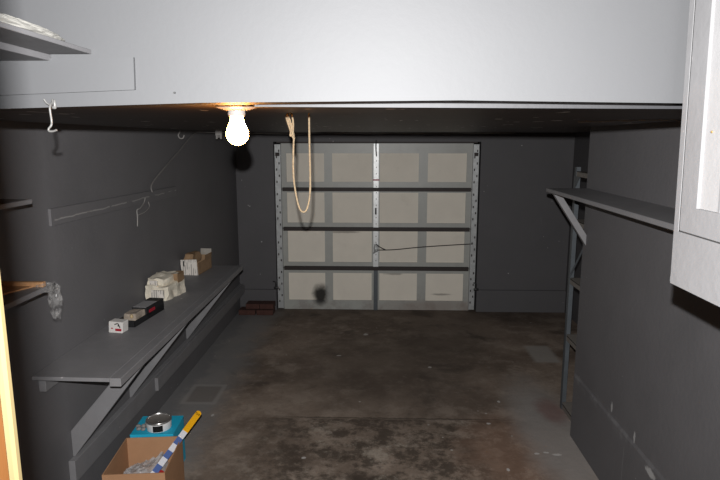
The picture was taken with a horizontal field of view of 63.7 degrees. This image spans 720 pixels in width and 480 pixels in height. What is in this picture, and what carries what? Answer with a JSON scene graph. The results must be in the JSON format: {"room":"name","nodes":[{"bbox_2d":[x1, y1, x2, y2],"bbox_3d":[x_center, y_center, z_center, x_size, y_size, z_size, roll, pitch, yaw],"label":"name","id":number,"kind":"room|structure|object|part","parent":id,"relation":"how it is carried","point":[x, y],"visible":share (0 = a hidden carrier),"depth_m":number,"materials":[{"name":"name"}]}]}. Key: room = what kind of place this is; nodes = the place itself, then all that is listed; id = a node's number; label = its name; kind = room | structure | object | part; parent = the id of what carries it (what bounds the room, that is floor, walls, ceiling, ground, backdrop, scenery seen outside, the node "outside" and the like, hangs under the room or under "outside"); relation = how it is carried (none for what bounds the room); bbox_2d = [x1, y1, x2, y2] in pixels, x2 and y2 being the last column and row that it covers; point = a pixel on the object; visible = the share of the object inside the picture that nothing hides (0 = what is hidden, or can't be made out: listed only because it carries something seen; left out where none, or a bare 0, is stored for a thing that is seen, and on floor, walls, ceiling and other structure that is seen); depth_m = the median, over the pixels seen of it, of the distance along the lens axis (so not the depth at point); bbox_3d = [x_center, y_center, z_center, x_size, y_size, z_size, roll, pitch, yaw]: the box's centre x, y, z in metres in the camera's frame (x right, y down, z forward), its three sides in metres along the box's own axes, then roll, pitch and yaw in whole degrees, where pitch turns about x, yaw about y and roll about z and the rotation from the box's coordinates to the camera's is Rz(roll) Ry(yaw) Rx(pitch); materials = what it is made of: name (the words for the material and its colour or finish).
{"room":"garage","nodes":[
{"label":"garage","id":0,"kind":"room"},
{"bbox_2d":[0,121,239,479],"bbox_3d":[-1.635,0.254,4.369,0.150,2.155,5.680,0,10,2],"label":"wall","id":1,"kind":"structure","parent":0,"point":[94,270],"depth_m":3.40,"materials":[{"name":"grey paint"}]},
{"bbox_2d":[0,199,31,209],"bbox_3d":[-1.496,-0.084,1.953,0.270,0.020,0.885,0,10,2],"label":"wall shelf","id":2,"kind":"object","parent":1,"relation":"attached to","point":[4,203],"visible":1,"depth_m":2.29,"materials":[{"name":"grey paint"}]},
{"bbox_2d":[1,281,46,310],"bbox_3d":[-1.496,0.277,2.041,0.270,0.044,0.935,0,10,2],"label":"wall shelf","id":3,"kind":"object","parent":1,"relation":"attached to","point":[14,293],"visible":1,"depth_m":2.42,"materials":[{"name":"grey paint"}]},
{"bbox_2d":[48,186,176,225],"bbox_3d":[-1.565,-0.264,3.904,0.014,0.109,1.875,0,10,2],"label":"batten","id":4,"kind":"object","parent":1,"relation":"attached to","point":[64,214],"visible":1,"depth_m":3.54,"materials":[{"name":"grey paint"}]},
{"bbox_2d":[136,198,149,225],"bbox_3d":[-1.539,-0.206,4.136,0.027,0.185,0.242,0,10,0],"label":"wire hook","id":5,"kind":"object","parent":4,"relation":"hanging from","point":[145,198],"visible":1,"depth_m":4.07,"materials":[{"name":"grey metal"}]},
{"bbox_2d":[32,265,242,455],"bbox_3d":[-1.346,0.746,4.144,0.447,0.596,2.583,0,10,2],"label":"shelf","id":6,"kind":"object","parent":1,"relation":"attached to","point":[122,360],"visible":0.91,"depth_m":3.27,"materials":[{"name":"grey paint"}]},
{"bbox_2d":[109,318,127,332],"bbox_3d":[-1.458,0.518,3.498,0.097,0.072,0.068,2,10,11],"label":"carton","id":7,"kind":"object","parent":6,"relation":"on","point":[115,325],"visible":1,"depth_m":3.47,"materials":[{"name":"white cardboard"}]},
{"bbox_2d":[119,298,163,326],"bbox_3d":[-1.413,0.466,3.773,0.100,0.082,0.391,1,10,8],"label":"carton","id":8,"kind":"object","parent":6,"relation":"on","point":[141,312],"visible":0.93,"depth_m":3.73,"materials":[{"name":"black cardboard"}]},
{"bbox_3d":[-1.430,0.482,3.680,0.086,0.068,0.118,1,10,8],"label":"glass","id":9,"kind":"part","parent":8,"relation":"part of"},
{"bbox_2d":[144,270,184,300],"bbox_3d":[-1.443,0.331,4.293,0.194,0.172,0.278,2,10,12],"label":"parcel","id":10,"kind":"object","parent":6,"relation":"on","point":[166,285],"visible":0.98,"depth_m":4.21,"materials":[{"name":"beige paper"}]},
{"bbox_3d":[-1.151,0.474,4.091,0.057,0.043,2.583,0,10,2],"label":"rail","id":11,"kind":"part","parent":6,"relation":"part of","materials":[{"name":"grey paint"}]},
{"bbox_2d":[180,248,211,274],"bbox_3d":[-1.437,0.184,5.108,0.162,0.183,0.324,1,10,7],"label":"carton","id":12,"kind":"object","parent":6,"relation":"on","point":[194,263],"visible":1,"depth_m":5.00,"materials":[{"name":"cardboard"}]},
{"bbox_3d":[-1.459,0.233,4.958,0.155,0.138,0.006,1,10,7],"label":"panel","id":13,"kind":"part","parent":12,"relation":"part of","materials":[{"name":"white cardboard"}]},
{"bbox_2d":[68,284,241,479],"bbox_3d":[-1.522,0.939,5.158,0.036,0.127,3.990,0,10,2],"label":"baseboard","id":14,"kind":"structure","parent":1,"relation":"attached to","point":[79,464],"depth_m":3.73,"materials":[{"name":"grey paint"}]},
{"bbox_2d":[155,285,244,390],"bbox_3d":[-1.474,0.838,5.723,0.026,0.100,2.840,0,10,2],"label":"trim","id":15,"kind":"structure","parent":1,"relation":"attached to","point":[177,361],"depth_m":5.18,"materials":[{"name":"grey paint"}]},
{"bbox_2d":[0,103,681,132],"bbox_3d":[0.428,-0.854,4.098,4.300,0.120,5.710,0,10,2],"label":"ceiling","id":16,"kind":"structure","parent":0,"point":[211,118],"depth_m":2.44,"materials":[{"name":"paint"}]},
{"bbox_2d":[215,130,221,138],"bbox_3d":[-1.208,-0.903,4.964,0.056,0.078,0.020,0,10,2],"label":"clip","id":17,"kind":"object","parent":16,"relation":"attached to","point":[218,133],"visible":0.92,"depth_m":4.95,"materials":[{"name":"grey metal"}]},
{"bbox_2d":[215,105,256,144],"bbox_3d":[-0.306,-0.285,1.444,0.104,0.098,0.104,0,10,2],"label":"ceiling lamp","id":18,"kind":"object","parent":16,"relation":"attached to","point":[237,133],"visible":0.97,"depth_m":1.43,"materials":[{"name":"glass"}]},
{"bbox_2d":[228,111,244,116],"bbox_3d":[-0.306,-0.315,1.440,0.043,0.015,0.043,0,10,2],"label":"socket","id":19,"kind":"object","parent":18,"relation":"attached to","point":[230,113],"depth_m":1.42,"materials":[{"name":"ceramic"}]},
{"bbox_3d":[-0.306,-0.273,1.447,0.055,0.072,0.055,0,10,2],"label":"bulb","id":20,"kind":"part","parent":18,"relation":"part of","materials":[{"name":"white glass"}]},
{"bbox_2d":[286,113,310,212],"bbox_3d":[-0.200,-0.250,1.886,0.080,0.328,0.019,0,10,2],"label":"rope","id":21,"kind":"object","parent":16,"relation":"hanging from","point":[290,124],"visible":0.99,"depth_m":1.88,"materials":[{"name":"beige fabric"}]},
{"bbox_2d":[150,131,515,192],"bbox_3d":[-0.252,-0.772,5.370,3.283,0.462,1.121,-4,11,-23],"label":"cable","id":22,"kind":"object","parent":16,"relation":"attached to","point":[198,131],"visible":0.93,"depth_m":5.49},
{"bbox_2d":[0,0,689,110],"bbox_3d":[-0.559,-0.594,1.250,2.481,0.615,0.090,0,10,2],"label":"wall","id":23,"kind":"structure","parent":0,"point":[205,52],"depth_m":1.22,"materials":[{"name":"grey paint"}]},
{"bbox_2d":[43,99,56,131],"bbox_3d":[-0.662,-0.268,1.250,0.025,0.071,0.027,0,10,2],"label":"coat hook","id":24,"kind":"object","parent":23,"relation":"attached to","point":[53,102],"visible":1,"depth_m":1.24,"materials":[{"name":"white metal"}]},
{"bbox_2d":[0,57,135,95],"bbox_3d":[-0.696,-0.348,1.246,0.431,0.083,0.008,0,10,2],"label":"board","id":25,"kind":"object","parent":23,"relation":"attached to","point":[55,75],"visible":0.89,"depth_m":1.24,"materials":[{"name":"grey paint"}]},
{"bbox_2d":[254,103,682,109],"bbox_3d":[0.249,-0.308,1.336,0.985,0.016,0.028,0,10,2],"label":"trim","id":26,"kind":"structure","parent":23,"relation":"attached to","point":[401,105],"depth_m":1.32,"materials":[{"name":"grey paint"}]},
{"bbox_2d":[157,308,598,479],"bbox_3d":[0.355,1.505,3.751,4.500,0.100,7.700,0,10,2],"label":"floor","id":27,"kind":"structure","parent":0,"point":[286,394],"depth_m":4.71,"materials":[{"name":"concrete"}]},
{"bbox_2d":[0,277,21,479],"bbox_3d":[-0.169,0.657,0.279,0.091,2.750,0.065,0,10,2],"label":"trim","id":28,"kind":"structure","parent":27,"relation":"on","point":[10,464],"depth_m":0.20,"materials":[{"name":"brown wood"}]},
{"bbox_2d":[102,436,184,479],"bbox_3d":[-1.211,1.367,3.285,0.326,0.330,0.390,-1,10,-4],"label":"cardboard box","id":29,"kind":"object","parent":27,"relation":"on","point":[133,451],"visible":1,"depth_m":3.44,"materials":[{"name":"brown cardboard"}]},
{"bbox_2d":[126,453,167,473],"bbox_3d":[-1.221,1.381,3.292,0.250,0.286,0.290,-1,10,-4],"label":"plastic bag","id":30,"kind":"object","parent":29,"relation":"in","point":[159,455],"visible":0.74,"depth_m":3.27,"materials":[{"name":"grey plastic"}]},
{"bbox_2d":[151,411,200,472],"bbox_3d":[-1.075,1.192,3.378,0.038,0.188,0.523,3,10,17],"label":"stick","id":31,"kind":"object","parent":29,"relation":"in","point":[160,464],"visible":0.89,"depth_m":3.38,"materials":[{"name":"multicoloured plastic"}]},
{"bbox_2d":[130,416,185,460],"bbox_3d":[-1.277,1.313,3.682,0.262,0.300,0.245,0,10,-2],"label":"box","id":32,"kind":"object","parent":27,"relation":"on","point":[177,426],"visible":0.32,"depth_m":3.62,"materials":[{"name":"teal plastic"}]},
{"bbox_3d":[-1.277,1.171,3.658,0.262,0.012,0.245,0,10,-2],"label":"lid","id":33,"kind":"part","parent":32,"relation":"part of","materials":[{"name":"teal plastic"}]},
{"bbox_2d":[145,413,171,432],"bbox_3d":[-1.255,1.141,3.622,0.156,0.060,0.156,0,10,2],"label":"tin","id":34,"kind":"object","parent":32,"relation":"on","point":[158,422],"visible":1,"depth_m":3.59,"materials":[{"name":"metal"}]},
{"bbox_3d":[-1.255,1.120,3.618,0.140,0.004,0.140,0,10,2],"label":"lid","id":35,"kind":"part","parent":34,"relation":"part of","materials":[{"name":"metal"}]},
{"bbox_2d":[239,307,256,314],"bbox_3d":[-1.353,0.858,7.027,0.200,0.062,0.160,0,10,2],"label":"brick","id":36,"kind":"object","parent":27,"relation":"on","point":[242,311],"visible":0.76,"depth_m":6.95,"materials":[{"name":"red brick"}]},
{"bbox_2d":[246,301,261,308],"bbox_3d":[-1.292,0.788,7.059,0.165,0.062,0.160,0,10,2],"label":"brick","id":37,"kind":"object","parent":36,"relation":"on","point":[250,304],"visible":0.86,"depth_m":6.98,"materials":[{"name":"red brick"}]},
{"bbox_2d":[256,307,274,314],"bbox_3d":[-1.139,0.859,7.021,0.200,0.062,0.160,0,10,2],"label":"brick","id":38,"kind":"object","parent":27,"relation":"on","point":[258,311],"visible":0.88,"depth_m":6.94,"materials":[{"name":"red brick"}]},
{"bbox_2d":[260,301,275,308],"bbox_3d":[-1.122,0.789,7.054,0.165,0.062,0.160,0,10,2],"label":"brick","id":39,"kind":"object","parent":38,"relation":"on","point":[264,304],"visible":1,"depth_m":6.98,"materials":[{"name":"red brick"}]},
{"bbox_2d":[560,167,587,420],"bbox_3d":[1.959,0.426,4.195,0.793,1.875,0.400,0,10,2],"label":"shelving unit","id":40,"kind":"object","parent":27,"relation":"on","point":[569,339],"visible":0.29,"depth_m":4.37,"materials":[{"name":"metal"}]},
{"bbox_3d":[1.960,1.323,4.350,0.782,0.036,0.392,0,10,2],"label":"shelf","id":41,"kind":"part","parent":40,"relation":"part of","materials":[{"name":"metal"}]},
{"bbox_3d":[1.960,0.776,4.256,0.782,0.036,0.392,0,10,2],"label":"shelf","id":42,"kind":"part","parent":40,"relation":"part of","materials":[{"name":"metal"}]},
{"bbox_3d":[1.960,0.338,4.180,0.782,0.036,0.392,0,10,2],"label":"shelf","id":43,"kind":"part","parent":40,"relation":"part of","materials":[{"name":"metal"}]},
{"bbox_3d":[1.960,-0.101,4.104,0.782,0.036,0.392,0,10,2],"label":"shelf","id":44,"kind":"part","parent":40,"relation":"part of","materials":[{"name":"metal"}]},
{"bbox_3d":[1.960,-0.451,4.044,0.782,0.036,0.392,0,10,2],"label":"shelf","id":45,"kind":"part","parent":40,"relation":"part of","materials":[{"name":"metal"}]},
{"bbox_2d":[235,133,574,310],"bbox_3d":[0.583,-0.205,7.028,4.120,2.155,0.150,0,10,2],"label":"wall","id":46,"kind":"structure","parent":0,"point":[522,234],"depth_m":6.91,"materials":[{"name":"grey paint"}]},
{"bbox_2d":[240,289,276,309],"bbox_3d":[-1.251,0.734,7.155,0.455,0.262,0.030,0,10,2],"label":"baseboard","id":47,"kind":"structure","parent":46,"relation":"attached to","point":[250,294],"depth_m":7.13,"materials":[{"name":"grey paint"}]},
{"bbox_2d":[273,140,479,309],"bbox_3d":[0.187,-0.152,6.974,2.498,2.070,0.128,0,10,2],"label":"door","id":48,"kind":"structure","parent":46,"relation":"in","point":[385,225],"depth_m":6.99,"materials":[{"name":"paint"}]},
{"bbox_3d":[-0.651,-0.865,6.921,0.462,0.347,0.012,0,10,2],"label":"panel","id":49,"kind":"part","parent":48,"relation":"part of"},
{"bbox_3d":[-0.651,-0.393,7.002,0.462,0.375,0.012,0,10,2],"label":"panel","id":50,"kind":"part","parent":48,"relation":"part of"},
{"bbox_3d":[-0.651,0.075,7.083,0.462,0.395,0.012,0,10,2],"label":"panel","id":51,"kind":"part","parent":48,"relation":"part of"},
{"bbox_3d":[-0.651,0.568,7.168,0.462,0.355,0.012,0,10,2],"label":"panel","id":52,"kind":"part","parent":48,"relation":"part of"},
{"bbox_3d":[-0.094,-0.862,6.904,0.484,0.347,0.012,0,10,2],"label":"panel","id":53,"kind":"part","parent":48,"relation":"part of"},
{"bbox_3d":[-0.094,-0.390,6.985,0.484,0.375,0.012,0,10,2],"label":"panel","id":54,"kind":"part","parent":48,"relation":"part of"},
{"bbox_3d":[-0.094,0.078,7.066,0.484,0.395,0.012,0,10,2],"label":"panel","id":55,"kind":"part","parent":48,"relation":"part of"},
{"bbox_3d":[-0.094,0.571,7.151,0.484,0.355,0.012,0,10,2],"label":"panel","id":56,"kind":"part","parent":48,"relation":"part of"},
{"bbox_3d":[0.186,0.107,6.994,0.065,0.126,0.042,0,10,2],"label":"lock handle","id":57,"kind":"part","parent":48,"relation":"part of","materials":[{"name":"metal"}]},
{"bbox_3d":[0.467,0.574,7.134,0.470,0.355,0.012,0,10,2],"label":"panel","id":58,"kind":"part","parent":48,"relation":"part of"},
{"bbox_3d":[0.467,0.081,7.049,0.470,0.395,0.012,0,10,2],"label":"panel","id":59,"kind":"part","parent":48,"relation":"part of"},
{"bbox_3d":[0.467,-0.387,6.968,0.470,0.375,0.012,0,10,2],"label":"panel","id":60,"kind":"part","parent":48,"relation":"part of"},
{"bbox_3d":[0.467,-0.859,6.887,0.470,0.347,0.012,0,10,2],"label":"panel","id":61,"kind":"part","parent":48,"relation":"part of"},
{"bbox_3d":[1.031,0.577,7.117,0.467,0.355,0.012,0,10,2],"label":"panel","id":62,"kind":"part","parent":48,"relation":"part of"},
{"bbox_3d":[1.031,0.084,7.032,0.467,0.395,0.012,0,10,2],"label":"panel","id":63,"kind":"part","parent":48,"relation":"part of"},
{"bbox_3d":[1.031,-0.384,6.952,0.467,0.375,0.012,0,10,2],"label":"panel","id":64,"kind":"part","parent":48,"relation":"part of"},
{"bbox_3d":[1.031,-0.856,6.870,0.467,0.347,0.012,0,10,2],"label":"panel","id":65,"kind":"part","parent":48,"relation":"part of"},
{"bbox_2d":[476,290,565,312],"bbox_3d":[1.952,0.744,7.058,1.075,0.275,0.030,0,10,2],"label":"baseboard","id":66,"kind":"structure","parent":46,"relation":"attached to","point":[542,301],"depth_m":7.04,"materials":[{"name":"grey paint"}]},
{"bbox_2d":[565,132,589,324],"bbox_3d":[2.519,0.074,5.412,0.150,2.155,3.010,0,10,2],"label":"wall","id":67,"kind":"structure","parent":0,"point":[582,139],"depth_m":6.58,"materials":[{"name":"grey paint"}]},
{"bbox_2d":[574,121,719,479],"bbox_3d":[1.970,0.632,2.175,1.047,2.155,3.590,0,10,2],"label":"wall","id":68,"kind":"structure","parent":0,"point":[648,347],"depth_m":2.98,"materials":[{"name":"grey paint"}]},
{"bbox_2d":[546,188,674,244],"bbox_3d":[1.333,0.024,2.816,0.271,0.377,2.120,0,10,2],"label":"wall shelf","id":69,"kind":"object","parent":68,"relation":"attached to","point":[655,214],"visible":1,"depth_m":2.96,"materials":[{"name":"grey paint"}]},
{"bbox_2d":[570,373,665,479],"bbox_3d":[1.443,1.461,2.326,0.007,0.470,3.575,0,10,2],"label":"baseboard","id":70,"kind":"structure","parent":68,"relation":"attached to","point":[606,447],"depth_m":3.53,"materials":[{"name":"grey paint"}]},
{"bbox_2d":[670,0,719,306],"bbox_3d":[1.026,-0.321,0.764,0.762,0.968,0.837,0,10,2],"label":"upper cabinet","id":71,"kind":"object","parent":68,"relation":"attached to","point":[695,264],"visible":1,"depth_m":1.12,"materials":[{"name":"white paint"}]},
{"bbox_3d":[0.656,-0.371,0.780,0.018,0.833,0.767,0,10,2],"label":"door","id":72,"kind":"part","parent":71,"relation":"part of","materials":[{"name":"white paint"}]},
{"bbox_3d":[0.659,-0.395,0.767,0.011,0.782,0.671,0,10,2],"label":"door panel","id":73,"kind":"part","parent":71,"relation":"part of","materials":[{"name":"white paint"}]},
{"bbox_3d":[-0.951,-0.508,0.739,0.090,0.610,0.970,0,10,2],"label":"wall","id":74,"kind":"structure","parent":0,"visible":0},
{"bbox_2d":[0,21,90,60],"bbox_3d":[-0.746,-0.318,0.795,0.318,0.023,0.910,0,10,2],"label":"wall shelf","id":75,"kind":"object","parent":74,"relation":"attached to","point":[16,43],"visible":1,"depth_m":1.12,"materials":[{"name":"paint"}]},
{"bbox_2d":[0,13,64,41],"bbox_3d":[-0.616,-0.377,1.004,0.080,0.021,0.365,0,10,2],"label":"rag","id":76,"kind":"object","parent":75,"relation":"on","point":[8,19],"visible":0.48,"depth_m":1.01,"materials":[{"name":"white fabric"}]}
]}

